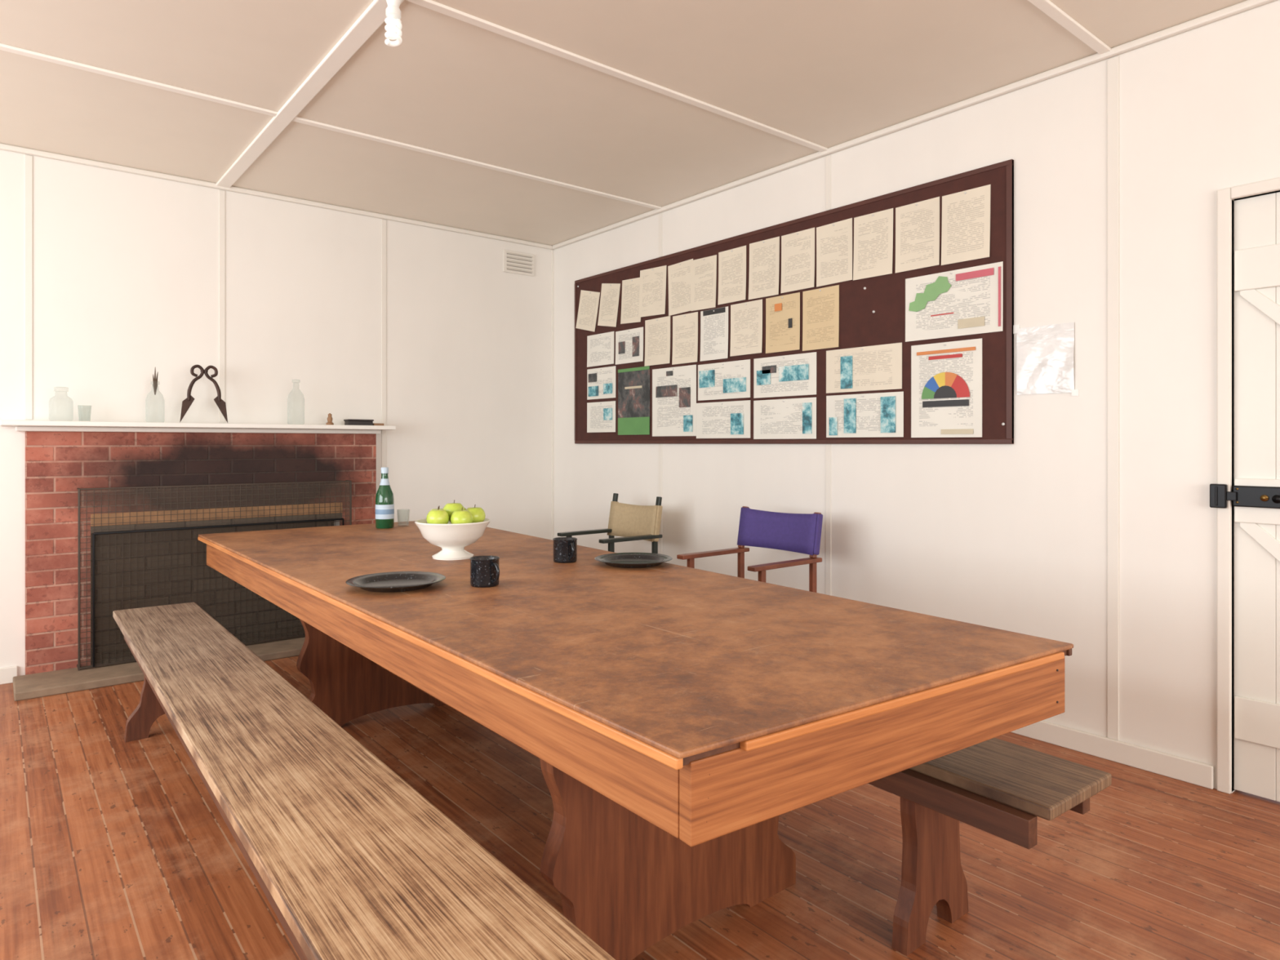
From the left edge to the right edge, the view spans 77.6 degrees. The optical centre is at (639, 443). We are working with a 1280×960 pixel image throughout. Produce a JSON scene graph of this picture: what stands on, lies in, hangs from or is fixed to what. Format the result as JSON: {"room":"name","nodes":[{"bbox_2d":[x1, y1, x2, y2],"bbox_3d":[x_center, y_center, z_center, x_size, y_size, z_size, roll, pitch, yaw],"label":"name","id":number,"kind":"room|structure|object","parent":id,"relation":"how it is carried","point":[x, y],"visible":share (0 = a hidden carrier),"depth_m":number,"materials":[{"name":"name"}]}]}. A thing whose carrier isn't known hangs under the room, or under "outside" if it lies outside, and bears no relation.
{"room":"dining room","nodes":[
{"label":"dining room","id":0,"kind":"room"},
{"bbox_2d":[0,149,89,675],"bbox_3d":[-4.059,-0.145,3.323,2.900,2.690,0.100,0,0,-39],"label":"wall","id":1,"kind":"structure","parent":0,"point":[60,188],"depth_m":4.06,"materials":[{"name":"white paint"}]},
{"bbox_2d":[0,666,17,684],"bbox_3d":[-4.138,1.160,3.183,2.600,0.080,0.018,0,0,-39],"label":"baseboard","id":2,"kind":"structure","parent":1,"relation":"attached to","point":[6,674],"depth_m":3.97,"materials":[{"name":"white wood"}]},
{"bbox_2d":[24,155,32,419],"bbox_3d":[-3.100,-0.790,4.036,0.032,1.340,0.005,0,0,-39],"label":"batten","id":3,"kind":"object","parent":1,"relation":"attached to","point":[28,159],"visible":1,"depth_m":4.03,"materials":[{"name":"white wood"}]},
{"bbox_2d":[145,368,160,399],"bbox_3d":[-2.607,-0.260,4.280,0.088,0.300,0.088,0,0,-39],"label":"plant sprig","id":4,"kind":"object","parent":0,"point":[154,379],"visible":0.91,"depth_m":4.28,"materials":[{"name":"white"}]},
{"bbox_2d":[89,165,339,425],"bbox_3d":[-2.431,-0.515,4.649,1.300,1.950,0.100,0,0,-39],"label":"wall","id":5,"kind":"structure","parent":0,"point":[154,242],"depth_m":4.54,"materials":[{"name":"white paint"}]},
{"bbox_2d":[218,190,225,422],"bbox_3d":[-2.413,-0.790,4.596,0.032,1.340,0.005,0,0,-39],"label":"batten","id":6,"kind":"object","parent":5,"relation":"attached to","point":[221,193],"visible":1,"depth_m":4.59,"materials":[{"name":"white wood"}]},
{"bbox_2d":[0,142,554,249],"bbox_3d":[-2.897,-1.476,4.187,5.795,0.028,0.028,0,0,-39],"label":"trim","id":7,"kind":"structure","parent":5,"relation":"attached to","point":[2,146],"depth_m":4.67,"materials":[{"name":"white wood"}]},
{"bbox_2d":[333,211,551,539],"bbox_3d":[-1.270,-0.145,5.594,1.695,2.690,0.100,0,0,-39],"label":"wall","id":8,"kind":"structure","parent":0,"point":[468,340],"depth_m":5.51,"materials":[{"name":"white paint"}]},
{"bbox_2d":[381,219,386,466],"bbox_3d":[-1.673,-0.170,5.199,0.032,2.580,0.005,0,0,-39],"label":"batten","id":9,"kind":"object","parent":8,"relation":"attached to","point":[383,221],"visible":0.56,"depth_m":5.20,"materials":[{"name":"white wood"}]},
{"bbox_2d":[502,249,534,276],"bbox_3d":[-0.883,-1.320,5.829,0.260,0.160,0.024,0,0,-39],"label":"wall vent","id":10,"kind":"object","parent":8,"relation":"attached to","point":[513,262],"visible":1,"depth_m":5.82,"materials":[{"name":"white plastic"}]},
{"bbox_2d":[551,249,554,540],"bbox_3d":[-0.659,-0.170,6.018,0.014,2.580,0.014,0,0,-39],"label":"trim","id":11,"kind":"structure","parent":8,"relation":"attached to","point":[553,251],"depth_m":6.01,"materials":[{"name":"white wood"}]},
{"bbox_2d":[0,0,1247,245],"bbox_3d":[-0.316,-1.540,1.058,6.045,0.100,9.140,0,0,-39],"label":"ceiling","id":12,"kind":"structure","parent":0,"point":[828,73],"depth_m":3.28,"materials":[{"name":"white paint"}]},
{"bbox_2d":[384,0,402,46],"bbox_3d":[-0.804,-1.386,2.595,0.080,0.180,0.080,0,0,-39],"label":"ceiling light","id":13,"kind":"object","parent":12,"relation":"hanging from","point":[393,11],"depth_m":2.58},
{"bbox_2d":[0,0,1111,209],"bbox_3d":[-0.225,-1.482,0.906,5.795,0.016,8.490,0,0,-39],"label":"trim","id":14,"kind":"structure","parent":12,"relation":"attached to","point":[375,15],"depth_m":3.25,"materials":[{"name":"white wood"}]},
{"bbox_2d":[552,0,1275,248],"bbox_3d":[2.020,-1.476,2.716,0.028,0.028,8.462,0,0,-39],"label":"trim","id":15,"kind":"structure","parent":12,"relation":"attached to","point":[1242,6],"depth_m":3.42,"materials":[{"name":"white wood"}]},
{"bbox_2d":[0,655,1279,959],"bbox_3d":[-0.316,1.250,1.058,6.045,0.100,9.140,0,0,-39],"label":"floor","id":16,"kind":"structure","parent":0,"point":[112,848],"depth_m":2.30,"materials":[{"name":"brown wood"}]},
{"bbox_2d":[13,431,376,701],"bbox_3d":[-2.380,0.570,4.542,1.885,1.260,0.650,0,0,-39],"label":"brick fireplace","id":17,"kind":"object","parent":16,"relation":"on","point":[57,464],"visible":0.62,"depth_m":4.42,"materials":[{"name":"brick"}]},
{"bbox_2d":[0,420,395,434],"bbox_3d":[-2.364,-0.085,4.491,1.945,0.050,0.230,0,0,-39],"label":"mantel shelf","id":18,"kind":"object","parent":17,"relation":"on","point":[20,425],"visible":1,"depth_m":4.34,"materials":[{"name":"white paint"}]},
{"bbox_2d":[179,364,227,422],"bbox_3d":[-2.420,-0.274,4.420,0.236,0.322,0.022,0,0,-37],"label":"pruning shears","id":19,"kind":"object","parent":18,"relation":"on","point":[186,403],"visible":1,"depth_m":4.41,"materials":[{"name":"metal"}]},
{"bbox_2d":[325,413,333,425],"bbox_3d":[-1.894,-0.147,4.861,0.044,0.075,0.044,0,0,-39],"label":"wooden figurine","id":20,"kind":"object","parent":18,"relation":"on","point":[329,418],"visible":0.79,"depth_m":4.85,"materials":[{"name":"brown wood"}]},
{"bbox_2d":[343,418,373,425],"bbox_3d":[-1.755,-0.129,4.967,0.160,0.038,0.086,0,0,-39],"label":"box","id":21,"kind":"object","parent":18,"relation":"on","point":[347,422],"visible":0.84,"depth_m":4.93,"materials":[{"name":"metal"}]},
{"bbox_2d":[373,422,383,425],"bbox_3d":[-1.658,-0.118,5.034,0.065,0.016,0.040,0,0,-39],"label":"timber offcut","id":22,"kind":"object","parent":18,"relation":"on","point":[374,424],"visible":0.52,"depth_m":5.01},
{"bbox_2d":[76,480,351,671],"bbox_3d":[-2.348,0.696,4.523,1.390,0.929,0.094,0,0,-39],"label":"fire screen","id":23,"kind":"object","parent":17,"relation":"on","point":[330,519],"visible":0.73,"depth_m":4.32,"materials":[{"name":"metal"}]},
{"bbox_2d":[112,602,615,959],"bbox_3d":[-1.051,0.975,2.178,0.345,0.450,3.810,0,0,-38],"label":"bench","id":24,"kind":"object","parent":16,"relation":"on","point":[352,861],"visible":1,"depth_m":1.57,"materials":[{"name":"brown wood"}]},
{"bbox_2d":[557,493,662,553],"bbox_3d":[-0.179,0.757,4.715,0.436,0.886,0.468,0,0,-39],"label":"chair","id":25,"kind":"object","parent":16,"relation":"on","point":[630,522],"visible":0.41,"depth_m":4.80,"materials":[{"name":"beige fabric"}]},
{"bbox_2d":[198,520,1073,959],"bbox_3d":[-0.526,0.825,2.924,1.328,0.750,3.660,0,0,-39],"label":"dining table","id":26,"kind":"object","parent":16,"relation":"on","point":[671,714],"visible":0.86,"depth_m":1.77,"materials":[{"name":"brown wood"}]},
{"bbox_2d":[375,466,394,528],"bbox_3d":[-1.357,0.289,4.233,0.096,0.322,0.096,0,0,-39],"label":"water bottle","id":27,"kind":"object","parent":26,"relation":"on","point":[384,500],"visible":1,"depth_m":4.20,"materials":[{"name":"green glass"}]},
{"bbox_2d":[346,571,445,592],"bbox_3d":[-0.764,0.438,2.499,0.300,0.024,0.300,0,0,-39],"label":"plate","id":28,"kind":"object","parent":26,"relation":"on","point":[393,581],"visible":1,"depth_m":2.54,"materials":[{"name":"black ceramic"}]},
{"bbox_2d":[414,500,490,559],"bbox_3d":[-0.738,0.337,3.139,0.292,0.226,0.292,0,0,-39],"label":"fruit bowl","id":29,"kind":"object","parent":26,"relation":"on","point":[453,527],"visible":1,"depth_m":3.06,"materials":[{"name":"white ceramic"}]},
{"bbox_2d":[469,555,499,587],"bbox_3d":[-0.482,0.406,2.518,0.113,0.088,0.094,0,0,12],"label":"enamel mug","id":30,"kind":"object","parent":26,"relation":"on","point":[484,570],"visible":1,"depth_m":2.48,"materials":[{"name":"black metal"}]},
{"bbox_2d":[552,537,577,563],"bbox_3d":[-0.286,0.406,3.017,0.094,0.088,0.114,0,0,5],"label":"enamel mug","id":31,"kind":"object","parent":26,"relation":"on","point":[565,548],"visible":1,"depth_m":2.99,"materials":[{"name":"black metal"}]},
{"bbox_2d":[594,552,672,568],"bbox_3d":[-0.024,0.438,2.959,0.290,0.024,0.290,0,0,-39],"label":"plate","id":32,"kind":"object","parent":26,"relation":"on","point":[621,560],"visible":1,"depth_m":3.00,"materials":[{"name":"grey ceramic"}]},
{"bbox_2d":[676,506,822,592],"bbox_3d":[0.519,0.762,3.776,0.473,0.876,0.508,0,0,-39],"label":"chair","id":33,"kind":"object","parent":16,"relation":"on","point":[801,533],"visible":0.43,"depth_m":3.86,"materials":[{"name":"purple fabric"}]},
{"bbox_2d":[867,737,1111,955],"bbox_3d":[-0.105,0.975,3.097,0.328,0.450,3.478,0,0,-37],"label":"bench","id":34,"kind":"object","parent":16,"relation":"on","point":[994,786],"visible":0.48,"depth_m":1.86,"materials":[{"name":"brown wood"}]},
{"bbox_2d":[554,15,1235,793],"bbox_3d":[0.724,-0.145,4.409,0.100,2.690,4.255,0,0,-39],"label":"wall","id":35,"kind":"structure","parent":0,"point":[1008,537],"depth_m":3.16,"materials":[{"name":"white paint"}]},
{"bbox_2d":[658,444,662,554],"bbox_3d":[0.129,0.562,5.057,0.004,1.115,0.032,0,0,-39],"label":"batten","id":36,"kind":"object","parent":35,"relation":"attached to","point":[660,445],"visible":0.51,"depth_m":5.05,"materials":[{"name":"white wood"}]},
{"bbox_2d":[658,213,662,257],"bbox_3d":[0.129,-1.323,5.057,0.004,0.275,0.032,0,0,-39],"label":"batten","id":37,"kind":"object","parent":35,"relation":"attached to","point":[660,214],"visible":1,"depth_m":5.05,"materials":[{"name":"white wood"}]},
{"bbox_2d":[574,159,1013,444],"bbox_3d":[0.538,-0.588,4.538,0.025,1.181,3.190,0,0,-39],"label":"notice board","id":38,"kind":"object","parent":35,"relation":"attached to","point":[888,318],"visible":1,"depth_m":4.06,"materials":[{"name":"beige paper"}]},
{"bbox_2d":[588,373,596,382],"bbox_3d":[-0.335,-0.460,5.595,0.001,0.060,0.100,0,0,-39],"label":"print","id":39,"kind":"object","parent":38,"relation":"on","point":[592,376],"depth_m":5.60},
{"bbox_2d":[588,386,598,396],"bbox_3d":[-0.328,-0.365,5.587,0.001,0.070,0.120,0,0,-39],"label":"print","id":40,"kind":"object","parent":38,"relation":"attached to","point":[593,390],"depth_m":5.59},
{"bbox_2d":[603,408,612,420],"bbox_3d":[-0.221,-0.200,5.455,0.001,0.080,0.100,0,0,-39],"label":"print","id":41,"kind":"object","parent":38,"relation":"attached to","point":[607,412],"depth_m":5.45},
{"bbox_2d":[603,382,612,394],"bbox_3d":[-0.221,-0.375,5.455,0.001,0.070,0.100,0,0,-39],"label":"print","id":42,"kind":"object","parent":38,"relation":"attached to","point":[607,387],"depth_m":5.45},
{"bbox_2d":[618,341,625,354],"bbox_3d":[-0.123,-0.640,5.335,0.001,0.080,0.070,0,0,-39],"label":"print","id":43,"kind":"object","parent":38,"relation":"attached to","point":[621,344],"depth_m":5.33},
{"bbox_2d":[624,385,641,389],"bbox_3d":[-0.044,-0.367,5.238,0.001,0.015,0.180,0,0,-39],"label":"print","id":44,"kind":"object","parent":38,"relation":"attached to","point":[626,387],"depth_m":5.24},
{"bbox_2d":[617,365,649,373],"bbox_3d":[-0.044,-0.485,5.238,0.001,0.021,0.330,0,0,-39],"label":"print","id":45,"kind":"object","parent":38,"relation":"attached to","point":[621,369],"depth_m":5.24},
{"bbox_2d":[617,417,649,435],"bbox_3d":[-0.043,-0.113,5.237,0.001,0.114,0.332,0,0,-39],"label":"print","id":46,"kind":"object","parent":38,"relation":"attached to","point":[626,425],"depth_m":5.23},
{"bbox_2d":[632,336,639,356],"bbox_3d":[-0.028,-0.635,5.219,0.001,0.130,0.070,0,0,-39],"label":"print","id":47,"kind":"object","parent":38,"relation":"attached to","point":[635,339],"depth_m":5.22},
{"bbox_2d":[655,384,676,397],"bbox_3d":[0.164,-0.325,4.982,0.001,0.070,0.200,0,0,-39],"label":"print","id":48,"kind":"object","parent":38,"relation":"attached to","point":[661,390],"depth_m":4.98},
{"bbox_2d":[666,370,672,376],"bbox_3d":[0.183,-0.435,4.959,0.001,0.030,0.060,0,0,-39],"label":"print","id":49,"kind":"object","parent":38,"relation":"attached to","point":[668,373],"depth_m":4.96},
{"bbox_2d":[679,386,690,407],"bbox_3d":[0.272,-0.280,4.850,0.001,0.120,0.100,0,0,-39],"label":"print","id":50,"kind":"object","parent":38,"relation":"attached to","point":[684,392],"depth_m":4.85},
{"bbox_2d":[683,414,692,431],"bbox_3d":[0.290,-0.120,4.827,0.001,0.100,0.080,0,0,-39],"label":"print","id":51,"kind":"object","parent":38,"relation":"attached to","point":[687,419],"depth_m":4.83},
{"bbox_2d":[699,369,714,387],"bbox_3d":[0.395,-0.380,4.699,0.001,0.100,0.130,0,0,-39],"label":"print","id":52,"kind":"object","parent":38,"relation":"attached to","point":[706,376],"depth_m":4.70},
{"bbox_2d":[723,377,746,392],"bbox_3d":[0.537,-0.330,4.525,0.001,0.080,0.180,0,0,-39],"label":"print","id":53,"kind":"object","parent":38,"relation":"attached to","point":[731,384],"depth_m":4.52},
{"bbox_2d":[730,413,743,434],"bbox_3d":[0.549,-0.110,4.509,0.001,0.120,0.100,0,0,-39],"label":"print","id":54,"kind":"object","parent":38,"relation":"attached to","point":[736,419],"depth_m":4.51},
{"bbox_2d":[756,369,770,385],"bbox_3d":[0.676,-0.360,4.354,0.001,0.080,0.100,0,0,-39],"label":"print","id":55,"kind":"object","parent":38,"relation":"attached to","point":[763,376],"depth_m":4.35},
{"bbox_2d":[762,364,776,373],"bbox_3d":[0.701,-0.400,4.323,0.001,0.040,0.100,0,0,-39],"label":"print","id":56,"kind":"object","parent":38,"relation":"on","point":[766,369],"depth_m":4.32},
{"bbox_2d":[774,302,782,311],"bbox_3d":[0.742,-0.730,4.273,0.001,0.040,0.050,0,0,-39],"label":"print","id":57,"kind":"object","parent":38,"relation":"attached to","point":[778,306],"depth_m":4.27},
{"bbox_2d":[788,318,791,328],"bbox_3d":[0.794,-0.635,4.209,0.001,0.050,0.025,0,0,-39],"label":"print","id":58,"kind":"object","parent":38,"relation":"attached to","point":[789,319],"depth_m":4.21},
{"bbox_2d":[778,364,808,382],"bbox_3d":[0.808,-0.370,4.191,0.001,0.080,0.200,0,0,-39],"label":"print","id":59,"kind":"object","parent":38,"relation":"attached to","point":[787,372],"depth_m":4.19},
{"bbox_2d":[802,402,811,433],"bbox_3d":[0.865,-0.130,4.121,0.001,0.160,0.060,0,0,-39],"label":"print","id":60,"kind":"object","parent":38,"relation":"attached to","point":[806,406],"depth_m":4.12},
{"bbox_2d":[829,417,837,435],"bbox_3d":[0.969,-0.085,3.994,0.001,0.090,0.050,0,0,-39],"label":"print","id":61,"kind":"object","parent":38,"relation":"attached to","point":[833,420],"depth_m":3.99},
{"bbox_2d":[840,355,852,388],"bbox_3d":[1.020,-0.350,3.931,0.001,0.160,0.070,0,0,-39],"label":"print","id":62,"kind":"object","parent":38,"relation":"attached to","point":[846,361],"depth_m":3.93},
{"bbox_2d":[844,398,855,433],"bbox_3d":[1.032,-0.135,3.916,0.001,0.170,0.070,0,0,-39],"label":"print","id":63,"kind":"object","parent":38,"relation":"attached to","point":[849,403],"depth_m":3.92},
{"bbox_2d":[880,395,895,432],"bbox_3d":[1.168,-0.135,3.749,0.001,0.170,0.080,0,0,-39],"label":"print","id":64,"kind":"object","parent":38,"relation":"attached to","point":[887,402],"depth_m":3.75},
{"bbox_2d":[930,312,953,316],"bbox_3d":[1.342,-0.573,3.536,0.001,0.005,0.110,0,0,-39],"label":"print","id":65,"kind":"object","parent":38,"relation":"attached to","point":[932,314],"depth_m":3.54},
{"bbox_2d":[928,353,962,359],"bbox_3d":[1.351,-0.383,3.524,0.001,0.015,0.160,0,0,-39],"label":"print","id":66,"kind":"object","parent":38,"relation":"attached to","point":[931,356],"depth_m":3.52},
{"bbox_2d":[922,399,968,407],"bbox_3d":[1.351,-0.176,3.524,0.001,0.028,0.220,0,0,-39],"label":"print","id":67,"kind":"object","parent":38,"relation":"attached to","point":[926,402],"depth_m":3.52},
{"bbox_2d":[916,346,975,355],"bbox_3d":[1.351,-0.407,3.524,0.001,0.015,0.280,0,0,-39],"label":"print","id":68,"kind":"object","parent":38,"relation":"on","point":[923,351],"depth_m":3.52},
{"bbox_2d":[941,428,973,434],"bbox_3d":[1.386,-0.051,3.482,0.001,0.022,0.150,0,0,-39],"label":"print","id":69,"kind":"object","parent":38,"relation":"attached to","point":[944,431],"depth_m":3.48},
{"bbox_2d":[957,315,984,328],"bbox_3d":[1.427,-0.520,3.431,0.001,0.040,0.120,0,0,-39],"label":"print","id":70,"kind":"object","parent":38,"relation":"attached to","point":[963,322],"depth_m":3.43},
{"bbox_2d":[955,267,993,280],"bbox_3d":[1.436,-0.725,3.420,0.001,0.030,0.170,0,0,-39],"label":"print","id":71,"kind":"object","parent":38,"relation":"attached to","point":[967,273],"depth_m":3.42},
{"bbox_2d":[998,266,1000,326],"bbox_3d":[1.506,-0.615,3.334,0.001,0.250,0.010,0,0,-39],"label":"print","id":72,"kind":"object","parent":38,"relation":"attached to","point":[999,267],"depth_m":3.33},
{"bbox_2d":[825,444,831,595],"bbox_3d":[0.956,0.562,4.041,0.004,1.115,0.032,0,0,-39],"label":"batten","id":73,"kind":"object","parent":35,"relation":"attached to","point":[828,446],"visible":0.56,"depth_m":4.04,"materials":[{"name":"white wood"}]},
{"bbox_2d":[825,155,831,210],"bbox_3d":[0.956,-1.323,4.041,0.004,0.275,0.032,0,0,-39],"label":"batten","id":74,"kind":"object","parent":35,"relation":"attached to","point":[828,158],"visible":1,"depth_m":4.04,"materials":[{"name":"white wood"}]},
{"bbox_2d":[1013,322,1078,395],"bbox_3d":[1.631,-0.338,3.207,0.010,0.305,0.255,0,0,-39],"label":"paper sheet","id":75,"kind":"object","parent":35,"relation":"attached to","point":[1045,353],"visible":1,"depth_m":3.20,"materials":[{"name":"white paper"}]},
{"bbox_2d":[1010,720,1213,789],"bbox_3d":[0.662,1.160,4.391,0.018,0.080,4.205,0,0,-39],"label":"baseboard","id":76,"kind":"structure","parent":35,"relation":"attached to","point":[1201,774],"depth_m":2.97,"materials":[{"name":"white wood"}]},
{"bbox_2d":[1106,55,1119,740],"bbox_3d":[1.792,-0.170,3.014,0.006,2.580,0.040,0,0,-39],"label":"batten","id":77,"kind":"object","parent":35,"relation":"attached to","point":[1113,64],"visible":1,"depth_m":3.01,"materials":[{"name":"white wood"}]},
{"bbox_2d":[1216,187,1234,794],"bbox_3d":[2.048,0.163,2.770,0.116,2.075,0.040,0,0,-39],"label":"door frame","id":78,"kind":"structure","parent":35,"relation":"attached to","point":[1224,260],"depth_m":2.73,"materials":[{"name":"white wood"}]},
{"bbox_3d":[2.312,0.178,2.434,0.030,2.024,0.814,0,0,-39],"label":"backing","id":79,"kind":"object","parent":78,"relation":"attached to","visible":0},
{"bbox_2d":[1233,192,1275,800],"bbox_3d":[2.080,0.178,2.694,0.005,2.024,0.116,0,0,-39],"label":"door","id":80,"kind":"structure","parent":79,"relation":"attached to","point":[1255,217],"depth_m":2.69,"materials":[{"name":"white wood"}]},
{"bbox_2d":[1234,243,1279,291],"bbox_3d":[2.285,-0.590,2.427,0.014,0.140,0.779,0,0,-39],"label":"ledge","id":81,"kind":"object","parent":79,"relation":"attached to","point":[1255,268],"visible":1,"depth_m":2.67,"materials":[{"name":"white wood"}]},
{"bbox_2d":[1234,695,1279,748],"bbox_3d":[2.285,0.938,2.427,0.014,0.145,0.779,0,0,-39],"label":"ledge","id":82,"kind":"object","parent":79,"relation":"attached to","point":[1255,721],"visible":1,"depth_m":2.67,"materials":[{"name":"white wood"}]},
{"bbox_2d":[1240,288,1279,324],"bbox_3d":[2.270,-0.168,2.451,0.008,0.783,0.695,0,0,-39],"label":"brace","id":83,"kind":"object","parent":79,"relation":"attached to","point":[1270,308],"visible":1,"depth_m":2.67,"materials":[{"name":"white wood"}]},
{"bbox_2d":[1240,522,1279,561],"bbox_3d":[2.270,0.603,2.451,0.008,0.744,0.695,0,0,-39],"label":"brace","id":84,"kind":"object","parent":79,"relation":"attached to","point":[1266,540],"visible":1,"depth_m":2.67,"materials":[{"name":"white wood"}]},
{"bbox_2d":[1275,191,1279,801],"bbox_3d":[2.153,0.178,2.604,0.005,2.024,0.116,0,0,-39],"label":"plank","id":85,"kind":"object","parent":79,"relation":"attached to","point":[1277,194],"visible":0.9,"depth_m":2.64,"materials":[{"name":"white wood"}]},
{"bbox_3d":[2.300,0.178,2.424,0.005,2.024,0.116,0,0,-39],"label":"plank","id":86,"kind":"object","parent":79,"relation":"attached to","visible":0},
{"bbox_2d":[1234,478,1279,524],"bbox_3d":[2.285,0.195,2.427,0.014,0.150,0.779,0,0,-39],"label":"ledge","id":87,"kind":"object","parent":86,"relation":"attached to","point":[1242,514],"visible":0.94,"depth_m":2.67,"materials":[{"name":"white wood"}]},
{"bbox_2d":[1209,484,1279,508],"bbox_3d":[2.046,0.181,2.669,0.054,0.082,0.225,0,0,-39],"label":"door lock","id":88,"kind":"object","parent":87,"relation":"attached to","point":[1254,496],"visible":1,"depth_m":2.68,"materials":[{"name":"black metal"}]},
{"bbox_2d":[1231,0,1279,200],"bbox_3d":[2.324,-1.163,2.443,0.100,0.655,0.815,0,0,-39],"label":"wall","id":89,"kind":"structure","parent":0,"point":[1255,32],"depth_m":2.67,"materials":[{"name":"white paint"}]},
{"bbox_2d":[1231,177,1279,200],"bbox_3d":[2.318,-0.855,2.438,0.116,0.040,0.815,0,0,-39],"label":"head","id":90,"kind":"object","parent":89,"relation":"attached to","point":[1272,185],"visible":0.76,"depth_m":2.67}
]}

